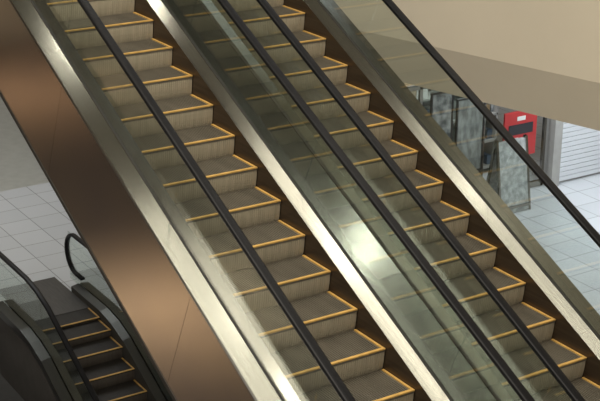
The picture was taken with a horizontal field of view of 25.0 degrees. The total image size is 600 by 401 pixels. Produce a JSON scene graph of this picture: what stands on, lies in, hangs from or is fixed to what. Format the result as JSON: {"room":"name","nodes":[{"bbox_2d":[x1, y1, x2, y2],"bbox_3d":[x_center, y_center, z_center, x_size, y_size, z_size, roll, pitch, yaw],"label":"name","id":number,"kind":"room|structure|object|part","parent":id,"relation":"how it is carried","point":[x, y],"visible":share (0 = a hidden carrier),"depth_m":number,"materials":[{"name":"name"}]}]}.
{"room":"shopping mall","nodes":[
{"label":"shopping mall","id":0,"kind":"room"},
{"bbox_2d":[0,373,23,400],"bbox_3d":[-6.782,8.943,16.294,52.000,0.200,44.000,-12,24,-30],"label":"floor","id":1,"kind":"structure","parent":0,"point":[7,392],"depth_m":29.00,"materials":[{"name":"grey tile"}]},
{"bbox_2d":[0,97,48,191],"bbox_3d":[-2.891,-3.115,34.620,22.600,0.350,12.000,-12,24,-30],"label":"wall","id":2,"kind":"structure","parent":0,"point":[19,168],"depth_m":27.93,"materials":[{"name":"white paint"}]},
{"bbox_2d":[0,106,599,314],"bbox_3d":[8.869,3.416,17.212,22.600,0.350,32.000,-12,24,-30],"label":"floor","id":3,"kind":"structure","parent":0,"point":[35,225],"depth_m":24.18,"materials":[{"name":"tile"}]},
{"bbox_2d":[0,233,172,400],"bbox_3d":[-2.232,4.112,19.321,1.600,5.092,8.814,-12,24,-30],"label":"escalator","id":4,"kind":"object","parent":3,"relation":"on","point":[57,343],"visible":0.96,"depth_m":20.33,"materials":[{"name":"grey metal"}]},
{"bbox_3d":[-4.098,1.571,21.534,1.000,0.026,1.400,-12,24,-30],"label":"landing plate","id":5,"kind":"part","parent":4,"relation":"part of","materials":[{"name":"grey metal"}]},
{"bbox_3d":[-2.769,3.277,18.645,0.082,3.061,8.814,-12,24,-30],"label":"handrail","id":6,"kind":"part","parent":4,"relation":"part of","materials":[{"name":"rubber"}]},
{"bbox_3d":[-1.567,3.110,19.110,0.082,3.061,8.364,-12,24,-30],"label":"handrail","id":7,"kind":"part","parent":4,"relation":"part of","materials":[{"name":"rubber"}]},
{"bbox_2d":[0,0,534,400],"bbox_3d":[0.349,1.414,10.678,1.841,9.799,16.972,-12,24,-30],"label":"escalator","id":8,"kind":"object","parent":3,"relation":"on","point":[238,265],"visible":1,"depth_m":11.59,"materials":[{"name":"metal"}]},
{"bbox_3d":[-0.217,0.599,9.890,0.082,7.725,16.221,-12,24,-30],"label":"handrail","id":9,"kind":"part","parent":8,"relation":"part of","materials":[{"name":"rubber"}]},
{"bbox_3d":[0.865,0.365,10.533,0.082,7.725,16.221,-12,24,-30],"label":"handrail","id":10,"kind":"part","parent":8,"relation":"part of","materials":[{"name":"rubber"}]},
{"bbox_2d":[198,0,599,400],"bbox_3d":[1.678,1.126,11.469,1.676,9.799,16.972,-12,24,-30],"label":"escalator","id":11,"kind":"object","parent":3,"relation":"on","point":[538,321],"visible":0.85,"depth_m":12.19,"materials":[{"name":"metal"}]},
{"bbox_3d":[2.268,0.061,11.367,0.082,7.725,16.221,-12,24,-30],"label":"handrail","id":12,"kind":"part","parent":11,"relation":"part of","materials":[{"name":"rubber"}]},
{"bbox_2d":[430,92,453,139],"bbox_3d":[2.565,-0.871,24.813,0.510,2.330,0.045,-12,24,-30],"label":"stand","id":13,"kind":"object","parent":3,"relation":"on","point":[441,103],"visible":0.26,"depth_m":24.54,"materials":[{"name":"grey stone"}]},
{"bbox_2d":[404,83,498,170],"bbox_3d":[2.099,-1.351,26.141,4.271,2.300,0.400,-12,24,-30],"label":"display shelf","id":14,"kind":"object","parent":3,"relation":"on","point":[490,132],"visible":0.08,"depth_m":27.11,"materials":[{"name":"grey metal"}]},
{"bbox_2d":[454,98,485,172],"bbox_3d":[3.135,-0.900,25.187,0.660,2.130,0.045,-12,24,-30],"label":"stand","id":15,"kind":"object","parent":3,"relation":"on","point":[469,122],"visible":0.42,"depth_m":25.04,"materials":[{"name":"grey stone"}]},
{"bbox_2d":[486,134,530,211],"bbox_3d":[3.872,-0.507,25.185,0.740,1.400,0.570,-12,24,-30],"label":"sign","id":16,"kind":"object","parent":3,"relation":"on","point":[508,175],"visible":0.78,"depth_m":25.07,"materials":[{"name":"stone"}]},
{"bbox_2d":[502,111,536,153],"bbox_3d":[4.148,-0.899,25.812,0.800,1.700,0.200,-12,24,-30],"label":"atm","id":17,"kind":"object","parent":3,"relation":"on","point":[517,123],"visible":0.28,"depth_m":25.60,"materials":[{"name":"red metal"}]},
{"bbox_2d":[423,89,463,106],"bbox_3d":[1.295,-2.026,26.798,5.220,3.100,0.100,-12,24,-30],"label":"wall","id":18,"kind":"structure","parent":0,"point":[426,103],"depth_m":27.64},
{"bbox_2d":[334,0,599,130],"bbox_3d":[2.826,-4.648,18.095,22.995,7.100,0.400,19,27,41],"label":"wall","id":19,"kind":"structure","parent":0,"point":[541,58],"depth_m":18.84,"materials":[{"name":"beige paint"}]},
{"bbox_2d":[544,118,599,182],"bbox_3d":[7.899,-2.446,28.006,7.250,3.100,0.200,-12,24,-30],"label":"wall","id":20,"kind":"structure","parent":0,"point":[548,119],"depth_m":26.53,"materials":[{"name":"grey paint"}]},
{"bbox_2d":[407,85,546,187],"bbox_3d":[2.880,-1.354,25.012,4.460,3.100,0.060,-12,24,-30],"label":"window","id":21,"kind":"structure","parent":20,"relation":"in","point":[534,183],"depth_m":26.23,"materials":[{"name":"metal"}]},
{"bbox_2d":[546,119,562,185],"bbox_3d":[4.967,-1.754,26.114,0.200,3.100,0.170,-12,24,-30],"label":"column","id":22,"kind":"structure","parent":20,"relation":"attached to","point":[555,127],"depth_m":26.34,"materials":[{"name":"grey paint"}]},
{"bbox_2d":[559,122,599,180],"bbox_3d":[8.056,-2.330,27.984,7.050,2.800,0.030,-12,24,-30],"label":"roller shutter","id":23,"kind":"object","parent":20,"relation":"attached to","point":[580,151],"visible":0.43,"depth_m":26.77,"materials":[{"name":"white metal"}]}
]}

